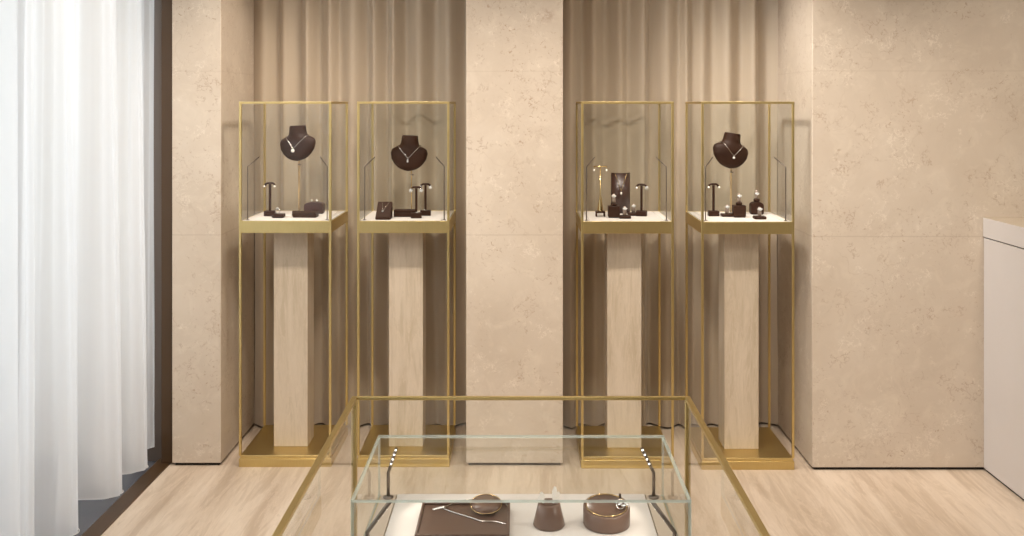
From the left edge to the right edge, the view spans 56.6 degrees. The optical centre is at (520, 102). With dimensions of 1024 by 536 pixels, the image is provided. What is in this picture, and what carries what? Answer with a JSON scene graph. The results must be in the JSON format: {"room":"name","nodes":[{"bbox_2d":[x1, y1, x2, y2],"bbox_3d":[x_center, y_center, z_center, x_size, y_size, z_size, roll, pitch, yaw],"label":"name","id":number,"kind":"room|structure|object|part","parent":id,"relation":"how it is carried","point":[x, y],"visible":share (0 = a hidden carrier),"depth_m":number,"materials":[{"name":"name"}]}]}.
{"room":"shop","nodes":[
{"label":"shop","id":0,"kind":"room"},
{"bbox_2d":[74,461,155,535],"bbox_3d":[-2.237,1.789,1.425,0.925,0.062,8.050,0,0,0],"label":"ground","id":1,"kind":"structure","parent":0,"point":[89,511],"depth_m":4.15,"materials":[{"name":"grey stone"}]},
{"bbox_2d":[172,0,254,462],"bbox_3d":[-1.564,0.243,4.939,0.236,2.986,0.718,0,0,0],"label":"pillar","id":2,"kind":"structure","parent":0,"point":[213,40],"depth_m":4.58,"materials":[{"name":"beige stone"}]},
{"bbox_2d":[466,0,562,462],"bbox_3d":[-0.031,0.243,4.939,0.468,2.986,0.718,0,0,0],"label":"pillar","id":3,"kind":"structure","parent":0,"point":[514,48],"depth_m":4.58,"materials":[{"name":"beige stone"}]},
{"bbox_2d":[101,422,1023,535],"bbox_3d":[0.950,1.780,1.425,5.300,0.060,8.050,0,0,0],"label":"floor","id":4,"kind":"structure","parent":0,"point":[227,498],"depth_m":4.25,"materials":[{"name":"wood"}]},
{"bbox_2d":[81,459,170,535],"bbox_3d":[-1.738,1.777,1.030,0.075,0.066,7.260,0,0,0],"label":"trim","id":5,"kind":"structure","parent":4,"relation":"attached to","point":[107,518],"depth_m":4.17,"materials":[{"name":"brown metal"}]},
{"bbox_2d":[175,427,250,464],"bbox_3d":[-1.564,1.743,4.941,0.212,0.013,0.698,0,0,0],"label":"baseboard","id":6,"kind":"structure","parent":4,"relation":"on","point":[250,427],"depth_m":4.59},
{"bbox_2d":[239,102,347,466],"bbox_3d":[-1.134,0.871,4.787,0.444,1.756,0.444,0,0,0],"label":"display case","id":7,"kind":"object","parent":4,"relation":"on","point":[293,440],"visible":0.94,"depth_m":4.69,"materials":[{"name":"gold metal"}]},
{"bbox_3d":[-1.350,0.844,4.571,0.011,1.702,0.011,0,0,0],"label":"post","id":8,"kind":"part","parent":7,"relation":"part of","materials":[{"name":"gold metal"}]},
{"bbox_3d":[-1.310,0.415,4.634,0.018,0.306,0.073,0,0,39],"label":"light stem","id":9,"kind":"part","parent":7,"relation":"part of","materials":[{"name":"brown metal"}]},
{"bbox_3d":[-1.350,0.844,5.003,0.011,1.702,0.011,0,0,0],"label":"post","id":10,"kind":"part","parent":7,"relation":"part of","materials":[{"name":"gold metal"}]},
{"bbox_2d":[264,182,275,215],"bbox_3d":[-1.262,0.482,4.775,0.058,0.170,0.040,0,0,0],"label":"stand","id":11,"kind":"object","parent":7,"relation":"on","point":[269,212],"visible":0.89,"depth_m":4.77,"materials":[{"name":"brown leather"}]},
{"bbox_3d":[-1.262,0.475,4.775,0.012,0.134,0.009,0,0,0],"label":"post","id":12,"kind":"part","parent":11,"relation":"part of","materials":[{"name":"brown leather"}]},
{"bbox_2d":[272,213,284,217],"bbox_3d":[-1.200,0.557,4.700,0.060,0.020,0.040,0,0,0],"label":"block","id":13,"kind":"object","parent":7,"relation":"on","point":[274,215],"visible":1,"depth_m":4.68,"materials":[{"name":"brown leather"}]},
{"bbox_3d":[-1.134,-0.001,4.571,0.421,0.011,0.011,0,0,0],"label":"rail","id":14,"kind":"part","parent":7,"relation":"part of","materials":[{"name":"gold metal"}]},
{"bbox_3d":[-1.134,1.722,4.787,0.444,0.054,0.444,0,0,0],"label":"plate","id":15,"kind":"part","parent":7,"relation":"part of","materials":[{"name":"gold metal"}]},
{"bbox_2d":[241,211,347,232],"bbox_3d":[-1.134,0.596,4.787,0.444,0.058,0.444,0,0,0],"label":"tray","id":16,"kind":"object","parent":7,"relation":"on","point":[257,223],"depth_m":4.57,"materials":[{"name":"gold fabric"}]},
{"bbox_2d":[280,125,315,210],"bbox_3d":[-1.128,0.340,4.830,0.182,0.455,0.108,0,0,24],"label":"stand","id":17,"kind":"object","parent":7,"relation":"on","point":[303,147],"visible":0.91,"depth_m":4.79,"materials":[{"name":"brown leather"}]},
{"bbox_2d":[292,211,318,217],"bbox_3d":[-1.080,0.553,4.728,0.135,0.028,0.062,0,0,0],"label":"pad","id":18,"kind":"object","parent":7,"relation":"on","point":[296,214],"visible":1,"depth_m":4.70,"materials":[{"name":"brown leather"}]},
{"bbox_3d":[-1.134,0.285,5.003,0.436,0.561,0.005,0,0,0],"label":"glass pane","id":19,"kind":"part","parent":7,"relation":"part of","materials":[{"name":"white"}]},
{"bbox_2d":[304,201,324,213],"bbox_3d":[-1.062,0.537,4.888,0.098,0.060,0.050,0,0,0],"label":"block","id":20,"kind":"object","parent":7,"relation":"on","point":[310,206],"visible":0.85,"depth_m":4.86,"materials":[{"name":"brown leather"}]},
{"bbox_3d":[-0.958,0.415,4.634,0.018,0.306,0.073,0,0,-39],"label":"light stem","id":21,"kind":"part","parent":7,"relation":"part of","materials":[{"name":"brown metal"}]},
{"bbox_3d":[-0.918,0.844,4.571,0.011,1.702,0.011,0,0,0],"label":"post","id":22,"kind":"part","parent":7,"relation":"part of","materials":[{"name":"gold metal"}]},
{"bbox_3d":[-0.918,-0.001,4.787,0.011,0.011,0.421,0,0,0],"label":"rail","id":23,"kind":"part","parent":7,"relation":"part of","materials":[{"name":"gold metal"}]},
{"bbox_3d":[-0.918,0.844,5.003,0.011,1.702,0.011,0,0,0],"label":"post","id":24,"kind":"part","parent":7,"relation":"part of","materials":[{"name":"gold metal"}]},
{"bbox_2d":[357,102,455,466],"bbox_3d":[-0.566,0.871,4.787,0.444,1.756,0.444,0,0,0],"label":"display case","id":25,"kind":"object","parent":4,"relation":"on","point":[407,235],"visible":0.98,"depth_m":4.69,"materials":[{"name":"gold metal"}]},
{"bbox_3d":[-0.782,0.844,4.571,0.011,1.702,0.011,0,0,0],"label":"post","id":26,"kind":"part","parent":25,"relation":"part of","materials":[{"name":"gold metal"}]},
{"bbox_3d":[-0.742,0.415,4.634,0.018,0.306,0.073,0,0,39],"label":"light stem","id":27,"kind":"part","parent":25,"relation":"part of","materials":[{"name":"brown metal"}]},
{"bbox_3d":[-0.782,0.844,5.003,0.011,1.702,0.011,0,0,0],"label":"post","id":28,"kind":"part","parent":25,"relation":"part of","materials":[{"name":"gold metal"}]},
{"bbox_2d":[375,202,392,219],"bbox_3d":[-0.672,0.528,4.660,0.072,0.079,0.090,0,0,0],"label":"wedge","id":29,"kind":"object","parent":25,"relation":"on","point":[387,214],"visible":1,"depth_m":4.65,"materials":[{"name":"brown leather"}]},
{"bbox_3d":[-0.566,-0.001,4.571,0.421,0.011,0.011,0,0,0],"label":"rail","id":30,"kind":"part","parent":25,"relation":"part of","materials":[{"name":"gold metal"}]},
{"bbox_2d":[394,209,414,216],"bbox_3d":[-0.581,0.550,4.758,0.106,0.034,0.060,0,0,0],"label":"box","id":31,"kind":"object","parent":25,"relation":"on","point":[397,212],"visible":0.69,"depth_m":4.73,"materials":[{"name":"brown leather"}]},
{"bbox_3d":[-0.581,0.540,4.758,0.106,0.013,0.060,0,0,0],"label":"lid","id":32,"kind":"part","parent":31,"relation":"part of","materials":[{"name":"brown leather"}]},
{"bbox_3d":[-0.566,1.722,4.787,0.444,0.054,0.444,0,0,0],"label":"plate","id":33,"kind":"part","parent":25,"relation":"part of","materials":[{"name":"gold metal"}]},
{"bbox_2d":[359,211,455,232],"bbox_3d":[-0.566,0.596,4.787,0.444,0.058,0.444,0,0,0],"label":"tray","id":34,"kind":"object","parent":25,"relation":"on","point":[438,222],"depth_m":4.57,"materials":[{"name":"gold fabric"}]},
{"bbox_2d":[391,135,427,208],"bbox_3d":[-0.567,0.366,4.838,0.189,0.403,0.108,0,0,0],"label":"stand","id":35,"kind":"object","parent":25,"relation":"on","point":[409,144],"visible":0.89,"depth_m":4.79,"materials":[{"name":"brown leather"}]},
{"bbox_2d":[411,186,421,217],"bbox_3d":[-0.517,0.488,4.692,0.058,0.158,0.040,0,0,-6],"label":"stand","id":36,"kind":"object","parent":25,"relation":"on","point":[413,214],"visible":1,"depth_m":4.69,"materials":[{"name":"brown leather"}]},
{"bbox_3d":[-0.517,0.481,4.692,0.012,0.121,0.009,0,0,-6],"label":"post","id":37,"kind":"part","parent":36,"relation":"part of","materials":[{"name":"brown leather"}]},
{"bbox_2d":[420,183,430,215],"bbox_3d":[-0.482,0.486,4.796,0.058,0.164,0.040,0,0,-6],"label":"stand","id":38,"kind":"object","parent":25,"relation":"on","point":[425,212],"visible":0.89,"depth_m":4.79,"materials":[{"name":"brown leather"}]},
{"bbox_3d":[-0.482,0.478,4.796,0.012,0.127,0.009,0,0,-6],"label":"post","id":39,"kind":"part","parent":38,"relation":"part of","materials":[{"name":"brown leather"}]},
{"bbox_3d":[-0.390,0.415,4.634,0.018,0.306,0.073,0,0,-39],"label":"light stem","id":40,"kind":"part","parent":25,"relation":"part of","materials":[{"name":"brown metal"}]},
{"bbox_3d":[-0.350,0.844,4.571,0.011,1.702,0.011,0,0,0],"label":"post","id":41,"kind":"part","parent":25,"relation":"part of","materials":[{"name":"gold metal"}]},
{"bbox_3d":[-0.351,0.285,4.787,0.005,0.561,0.425,0,0,0],"label":"glass pane","id":42,"kind":"part","parent":25,"relation":"part of","materials":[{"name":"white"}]},
{"bbox_3d":[-0.350,0.844,5.003,0.011,1.702,0.011,0,0,0],"label":"post","id":43,"kind":"part","parent":25,"relation":"part of","materials":[{"name":"gold metal"}]},
{"bbox_2d":[469,463,559,464],"bbox_3d":[-0.031,1.743,4.941,0.444,0.013,0.698,0,0,0],"label":"baseboard","id":44,"kind":"structure","parent":4,"relation":"on","point":[469,463],"depth_m":4.59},
{"bbox_2d":[272,396,769,535],"bbox_3d":[0.000,1.273,2.002,0.918,0.954,1.163,0,0,0],"label":"display case","id":45,"kind":"object","parent":4,"relation":"on","point":[392,514],"depth_m":2.35,"materials":[{"name":"gold metal"}]},
{"bbox_3d":[-0.452,0.801,2.002,0.014,0.010,1.134,0,0,0],"label":"rail","id":46,"kind":"part","parent":45,"relation":"part of","materials":[{"name":"gold metal"}]},
{"bbox_3d":[-0.452,1.253,2.576,0.014,0.914,0.014,0,0,0],"label":"post","id":47,"kind":"part","parent":45,"relation":"part of","materials":[{"name":"gold metal"}]},
{"bbox_3d":[-0.370,0.952,2.285,0.006,0.152,0.394,0,0,0],"label":"vitrine glass","id":48,"kind":"part","parent":45,"relation":"part of","materials":[{"name":"white"}]},
{"bbox_3d":[-0.322,0.953,2.125,0.067,0.135,0.031,0,0,0],"label":"light stem","id":49,"kind":"part","parent":45,"relation":"part of","materials":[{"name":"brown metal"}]},
{"bbox_3d":[-0.333,0.951,2.448,0.051,0.139,0.026,0,0,34],"label":"light stem","id":50,"kind":"part","parent":45,"relation":"part of","materials":[{"name":"brown metal"}]},
{"bbox_2d":[415,503,509,535],"bbox_3d":[-0.137,1.010,2.293,0.220,0.019,0.178,0,0,0],"label":"pad","id":51,"kind":"object","parent":45,"relation":"on","point":[439,522],"visible":0.89,"depth_m":2.28,"materials":[{"name":"leather"}]},
{"bbox_2d":[432,499,507,524],"bbox_3d":[-0.114,1.000,2.346,0.196,0.006,0.125,0,0,16],"label":"necklace","id":52,"kind":"object","parent":51,"relation":"on","point":[440,507],"visible":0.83,"depth_m":2.32,"materials":[{"name":"silver metal"}]},
{"bbox_2d":[470,494,501,513],"bbox_3d":[-0.086,0.993,2.345,0.079,0.024,0.079,0,0,0],"label":"cushion","id":53,"kind":"object","parent":51,"relation":"on","point":[482,508],"visible":0.92,"depth_m":2.34,"materials":[{"name":"brown leather"}]},
{"bbox_3d":[0.000,0.873,2.285,0.747,0.006,0.407,0,0,0],"label":"vitrine glass","id":54,"kind":"part","parent":45,"relation":"part of","materials":[{"name":"white"}]},
{"bbox_3d":[0.000,0.952,2.486,0.747,0.152,0.006,0,0,0],"label":"vitrine glass","id":55,"kind":"part","parent":45,"relation":"part of","materials":[{"name":"white"}]},
{"bbox_2d":[363,494,678,535],"bbox_3d":[0.000,1.050,2.136,0.751,0.060,0.709,0,0,0],"label":"tray","id":56,"kind":"object","parent":45,"relation":"on","point":[399,519],"depth_m":2.35,"materials":[{"name":"beige fabric"}]},
{"bbox_3d":[0.000,0.801,2.578,0.889,0.009,0.009,0,0,0],"label":"rail","id":57,"kind":"part","parent":45,"relation":"part of","materials":[{"name":"gold metal"}]},
{"bbox_2d":[533,498,564,531],"bbox_3d":[0.068,0.992,2.296,0.077,0.055,0.077,0,0,0],"label":"cone","id":58,"kind":"object","parent":45,"relation":"on","point":[548,517],"visible":0.86,"depth_m":2.27,"materials":[{"name":"brown leather"}]},
{"bbox_2d":[538,492,544,504],"bbox_3d":[0.049,0.957,2.293,0.017,0.031,0.018,0,0,0],"label":"earring","id":59,"kind":"object","parent":58,"relation":"on","point":[541,496],"visible":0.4,"depth_m":2.30,"materials":[{"name":"silver glass"}]},
{"bbox_2d":[552,486,559,499],"bbox_3d":[0.081,0.951,2.298,0.015,0.042,0.028,0,0,40],"label":"earring","id":60,"kind":"object","parent":58,"relation":"on","point":[555,495],"visible":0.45,"depth_m":2.30,"materials":[{"name":"silver glass"}]},
{"bbox_2d":[583,493,629,533],"bbox_3d":[0.207,0.993,2.300,0.113,0.054,0.113,0,0,0],"label":"drum","id":61,"kind":"object","parent":45,"relation":"on","point":[602,518],"visible":0.93,"depth_m":2.27,"materials":[{"name":"brown leather"}]},
{"bbox_2d":[616,493,628,509],"bbox_3d":[0.243,0.967,2.298,0.023,0.032,0.034,0,0,-40],"label":"ring","id":62,"kind":"object","parent":61,"relation":"on","point":[619,504],"visible":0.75,"depth_m":2.29,"materials":[{"name":"silver metal"}]},
{"bbox_3d":[0.330,0.951,2.446,0.059,0.139,0.026,0,0,-34],"label":"light stem","id":63,"kind":"part","parent":45,"relation":"part of","materials":[{"name":"brown metal"}]},
{"bbox_3d":[0.322,0.953,2.125,0.067,0.135,0.031,0,0,0],"label":"light stem","id":64,"kind":"part","parent":45,"relation":"part of","materials":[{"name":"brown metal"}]},
{"bbox_3d":[0.370,0.952,2.285,0.006,0.152,0.394,0,0,0],"label":"vitrine glass","id":65,"kind":"part","parent":45,"relation":"part of","materials":[{"name":"white"}]},
{"bbox_3d":[0.452,1.253,2.576,0.014,0.914,0.014,0,0,0],"label":"post","id":66,"kind":"part","parent":45,"relation":"part of","materials":[{"name":"gold metal"}]},
{"bbox_3d":[0.452,0.801,2.002,0.014,0.010,1.134,0,0,0],"label":"rail","id":67,"kind":"part","parent":45,"relation":"part of","materials":[{"name":"gold metal"}]},
{"bbox_2d":[576,102,673,467],"bbox_3d":[0.510,0.871,4.769,0.444,1.756,0.444,0,0,0],"label":"display case","id":68,"kind":"object","parent":4,"relation":"on","point":[622,236],"visible":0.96,"depth_m":4.67,"materials":[{"name":"gold metal"}]},
{"bbox_3d":[0.294,0.844,4.985,0.011,1.702,0.011,0,0,0],"label":"post","id":69,"kind":"part","parent":68,"relation":"part of","materials":[{"name":"gold metal"}]},
{"bbox_3d":[0.294,0.285,4.769,0.005,0.561,0.425,0,0,0],"label":"glass pane","id":70,"kind":"part","parent":68,"relation":"part of","materials":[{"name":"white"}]},
{"bbox_3d":[0.294,0.844,4.553,0.011,1.702,0.011,0,0,0],"label":"post","id":71,"kind":"part","parent":68,"relation":"part of","materials":[{"name":"gold metal"}]},
{"bbox_3d":[0.334,0.415,4.616,0.018,0.306,0.073,0,0,39],"label":"light stem","id":72,"kind":"part","parent":68,"relation":"part of","materials":[{"name":"brown metal"}]},
{"bbox_2d":[593,166,606,216],"bbox_3d":[0.397,0.441,4.754,0.068,0.253,0.040,0,0,0],"label":"stand","id":73,"kind":"object","parent":68,"relation":"on","point":[600,206],"visible":1,"depth_m":4.75,"materials":[{"name":"gold metal"}]},
{"bbox_2d":[608,205,619,217],"bbox_3d":[0.460,0.538,4.713,0.056,0.058,0.050,0,0,0],"label":"block","id":74,"kind":"object","parent":68,"relation":"on","point":[613,211],"visible":0.98,"depth_m":4.69,"materials":[{"name":"brown leather"}]},
{"bbox_2d":[611,194,616,205],"bbox_3d":[0.460,0.479,4.713,0.028,0.059,0.028,0,0,0],"label":"stand","id":75,"kind":"object","parent":74,"relation":"on","point":[613,203],"visible":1,"depth_m":4.70,"materials":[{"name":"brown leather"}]},
{"bbox_2d":[611,173,629,212],"bbox_3d":[0.514,0.464,4.906,0.098,0.208,0.054,0,0,0],"label":"stand","id":76,"kind":"object","parent":68,"relation":"on","point":[622,200],"visible":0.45,"depth_m":4.88,"materials":[{"name":"brown leather"}]},
{"bbox_2d":[576,211,670,233],"bbox_3d":[0.510,0.596,4.769,0.444,0.058,0.444,0,0,0],"label":"tray","id":77,"kind":"object","parent":68,"relation":"on","point":[655,222],"depth_m":4.55,"materials":[{"name":"gold fabric"}]},
{"bbox_2d":[619,206,630,218],"bbox_3d":[0.511,0.538,4.680,0.058,0.059,0.050,0,0,0],"label":"stand","id":78,"kind":"object","parent":68,"relation":"on","point":[624,216],"visible":1,"depth_m":4.66,"materials":[{"name":"brown leather"}]},
{"bbox_3d":[0.510,1.722,4.769,0.444,0.054,0.444,0,0,0],"label":"plate","id":79,"kind":"part","parent":68,"relation":"part of","materials":[{"name":"gold metal"}]},
{"bbox_3d":[0.510,-0.001,4.553,0.421,0.011,0.011,0,0,0],"label":"rail","id":80,"kind":"part","parent":68,"relation":"part of","materials":[{"name":"gold metal"}]},
{"bbox_2d":[627,204,635,215],"bbox_3d":[0.568,0.538,4.796,0.058,0.059,0.050,0,0,0],"label":"stand","id":81,"kind":"object","parent":68,"relation":"on","point":[633,213],"visible":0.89,"depth_m":4.79,"materials":[{"name":"brown leather"}]},
{"bbox_2d":[636,183,646,215],"bbox_3d":[0.606,0.486,4.775,0.058,0.163,0.040,0,0,14],"label":"stand","id":82,"kind":"object","parent":68,"relation":"on","point":[641,212],"visible":1,"depth_m":4.77,"materials":[{"name":"brown leather"}]},
{"bbox_3d":[0.606,0.479,4.775,0.012,0.126,0.009,0,0,14],"label":"post","id":83,"kind":"part","parent":82,"relation":"part of","materials":[{"name":"brown leather"}]},
{"bbox_3d":[0.726,0.844,4.985,0.011,1.702,0.011,0,0,0],"label":"post","id":84,"kind":"part","parent":68,"relation":"part of","materials":[{"name":"gold metal"}]},
{"bbox_3d":[0.685,0.415,4.616,0.018,0.306,0.073,0,0,-39],"label":"light stem","id":85,"kind":"part","parent":68,"relation":"part of","materials":[{"name":"brown metal"}]},
{"bbox_3d":[0.726,0.844,4.553,0.011,1.702,0.011,0,0,0],"label":"post","id":86,"kind":"part","parent":68,"relation":"part of","materials":[{"name":"gold metal"}]},
{"bbox_2d":[685,102,793,469],"bbox_3d":[1.082,0.871,4.752,0.444,1.756,0.444,0,0,0],"label":"display case","id":87,"kind":"object","parent":4,"relation":"on","point":[745,445],"visible":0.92,"depth_m":4.65,"materials":[{"name":"gold metal"}]},
{"bbox_3d":[0.866,0.844,4.968,0.011,1.702,0.011,0,0,0],"label":"post","id":88,"kind":"part","parent":87,"relation":"part of","materials":[{"name":"gold metal"}]},
{"bbox_3d":[0.866,-0.001,4.752,0.011,0.011,0.421,0,0,0],"label":"rail","id":89,"kind":"part","parent":87,"relation":"part of","materials":[{"name":"gold metal"}]},
{"bbox_3d":[0.866,0.844,4.536,0.011,1.702,0.011,0,0,0],"label":"post","id":90,"kind":"part","parent":87,"relation":"part of","materials":[{"name":"gold metal"}]},
{"bbox_3d":[0.906,0.415,4.599,0.018,0.306,0.073,0,0,39],"label":"light stem","id":91,"kind":"part","parent":87,"relation":"part of","materials":[{"name":"brown metal"}]},
{"bbox_2d":[707,183,719,215],"bbox_3d":[0.968,0.485,4.775,0.058,0.165,0.040,0,0,0],"label":"stand","id":92,"kind":"object","parent":87,"relation":"on","point":[713,212],"visible":1,"depth_m":4.77,"materials":[{"name":"brown leather"}]},
{"bbox_3d":[0.968,0.477,4.775,0.012,0.129,0.009,0,0,0],"label":"post","id":93,"kind":"part","parent":92,"relation":"part of","materials":[{"name":"brown leather"}]},
{"bbox_2d":[720,205,732,216],"bbox_3d":[1.031,0.538,4.754,0.058,0.059,0.050,0,0,0],"label":"stand","id":94,"kind":"object","parent":87,"relation":"on","point":[726,214],"visible":1,"depth_m":4.75,"materials":[{"name":"brown leather"}]},
{"bbox_2d":[713,132,747,212],"bbox_3d":[1.062,0.357,4.821,0.171,0.420,0.108,0,0,-35],"label":"stand","id":95,"kind":"object","parent":87,"relation":"on","point":[722,154],"visible":0.92,"depth_m":4.79,"materials":[{"name":"brown leather"}]},
{"bbox_2d":[732,205,745,217],"bbox_3d":[1.083,0.537,4.721,0.060,0.060,0.048,0,0,0],"label":"block","id":96,"kind":"object","parent":87,"relation":"on","point":[738,211],"visible":1,"depth_m":4.70,"materials":[{"name":"brown leather"}]},
{"bbox_2d":[736,193,741,204],"bbox_3d":[1.083,0.477,4.721,0.028,0.059,0.028,0,0,0],"label":"stand","id":97,"kind":"object","parent":96,"relation":"on","point":[738,202],"visible":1,"depth_m":4.71,"materials":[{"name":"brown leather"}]},
{"bbox_2d":[686,211,791,233],"bbox_3d":[1.082,0.596,4.752,0.444,0.058,0.444,0,0,0],"label":"tray","id":98,"kind":"object","parent":87,"relation":"on","point":[774,223],"depth_m":4.53,"materials":[{"name":"gold fabric"}]},
{"bbox_3d":[1.082,1.722,4.752,0.444,0.054,0.444,0,0,0],"label":"plate","id":99,"kind":"part","parent":87,"relation":"part of","materials":[{"name":"gold metal"}]},
{"bbox_3d":[1.082,-0.001,4.536,0.421,0.011,0.011,0,0,0],"label":"rail","id":100,"kind":"part","parent":87,"relation":"part of","materials":[{"name":"gold metal"}]},
{"bbox_3d":[1.082,0.285,4.537,0.436,0.561,0.005,0,0,0],"label":"glass pane","id":101,"kind":"part","parent":87,"relation":"part of","materials":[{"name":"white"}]},
{"bbox_2d":[749,201,763,214],"bbox_3d":[1.203,0.535,4.853,0.064,0.064,0.050,0,0,0],"label":"block","id":102,"kind":"object","parent":87,"relation":"on","point":[753,206],"visible":0.99,"depth_m":4.83,"materials":[{"name":"brown leather"}]},
{"bbox_2d":[753,190,759,201],"bbox_3d":[1.203,0.473,4.853,0.028,0.059,0.028,0,0,0],"label":"stand","id":103,"kind":"object","parent":102,"relation":"on","point":[756,199],"visible":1,"depth_m":4.84,"materials":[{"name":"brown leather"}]},
{"bbox_2d":[753,207,766,218],"bbox_3d":[1.168,0.538,4.652,0.058,0.059,0.050,0,0,0],"label":"stand","id":104,"kind":"object","parent":87,"relation":"on","point":[759,216],"visible":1,"depth_m":4.63,"materials":[{"name":"brown leather"}]},
{"bbox_3d":[1.298,0.844,4.968,0.011,1.702,0.011,0,0,0],"label":"post","id":105,"kind":"part","parent":87,"relation":"part of","materials":[{"name":"gold metal"}]},
{"bbox_3d":[1.258,0.415,4.599,0.018,0.306,0.073,0,0,-39],"label":"light stem","id":106,"kind":"part","parent":87,"relation":"part of","materials":[{"name":"brown metal"}]},
{"bbox_3d":[1.298,0.844,4.536,0.011,1.702,0.011,0,0,0],"label":"post","id":107,"kind":"part","parent":87,"relation":"part of","materials":[{"name":"gold metal"}]},
{"bbox_2d":[983,217,1023,499],"bbox_3d":[2.577,1.147,3.460,0.754,1.204,2.130,0,0,0],"label":"counter","id":108,"kind":"object","parent":4,"relation":"on","point":[1004,240],"visible":1,"depth_m":4.32,"materials":[{"name":"grey paint"}]},
{"bbox_2d":[777,0,1023,466],"bbox_3d":[2.493,0.243,4.912,2.211,2.986,0.773,0,0,0],"label":"wall","id":109,"kind":"structure","parent":0,"point":[909,114],"depth_m":4.53,"materials":[{"name":"beige stone"}]},
{"bbox_2d":[780,427,984,468],"bbox_3d":[2.493,1.743,4.913,2.187,0.013,0.753,0,0,0],"label":"baseboard","id":110,"kind":"structure","parent":109,"relation":"attached to","point":[780,427],"depth_m":4.54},
{"bbox_3d":[0.525,-1.290,1.425,6.450,0.080,8.050,0,0,0],"label":"ceiling","id":111,"kind":"structure","parent":0,"visible":0},
{"bbox_2d":[0,0,19,535],"bbox_3d":[-1.796,0.234,0.542,0.157,2.868,5.588,0,0,0],"label":"sheer curtain","id":112,"kind":"object","parent":111,"relation":"hanging from","point":[9,428],"visible":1,"depth_m":3.23,"materials":[{"name":"white fabric"}]},
{"bbox_2d":[17,0,154,535],"bbox_3d":[-1.813,0.234,4.004,0.216,2.868,1.254,0,0,2],"label":"sheer curtain","id":113,"kind":"object","parent":111,"relation":"hanging from","point":[85,68],"visible":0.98,"depth_m":3.99,"materials":[{"name":"white fabric"}]},
{"bbox_2d":[254,0,465,426],"bbox_3d":[-0.854,0.264,5.124,1.186,2.948,0.085,0,0,0],"label":"drape","id":114,"kind":"object","parent":111,"relation":"hanging from","point":[352,52],"visible":0.64,"depth_m":5.13,"materials":[{"name":"beige fabric"}]},
{"bbox_2d":[563,0,777,427],"bbox_3d":[0.796,0.264,5.126,1.190,2.948,0.086,0,0,0],"label":"drape","id":115,"kind":"object","parent":111,"relation":"hanging from","point":[679,52],"visible":0.73,"depth_m":5.13,"materials":[{"name":"beige fabric"}]},
{"bbox_3d":[-2.195,0.254,5.009,1.010,3.008,0.578,0,0,0],"label":"wall","id":116,"kind":"structure","parent":0,"visible":0},
{"bbox_2d":[147,0,160,460],"bbox_3d":[-1.821,0.254,4.690,0.158,3.008,0.060,0,0,0],"label":"trim","id":117,"kind":"structure","parent":116,"relation":"attached to","point":[153,454],"depth_m":4.66,"materials":[{"name":"brown metal"}]},
{"bbox_2d":[161,0,171,462],"bbox_3d":[-1.716,0.247,4.660,0.052,2.994,0.120,0,0,0],"label":"window frame","id":118,"kind":"structure","parent":116,"relation":"attached to","point":[166,5],"depth_m":4.60,"materials":[{"name":"brown metal"}]}
]}

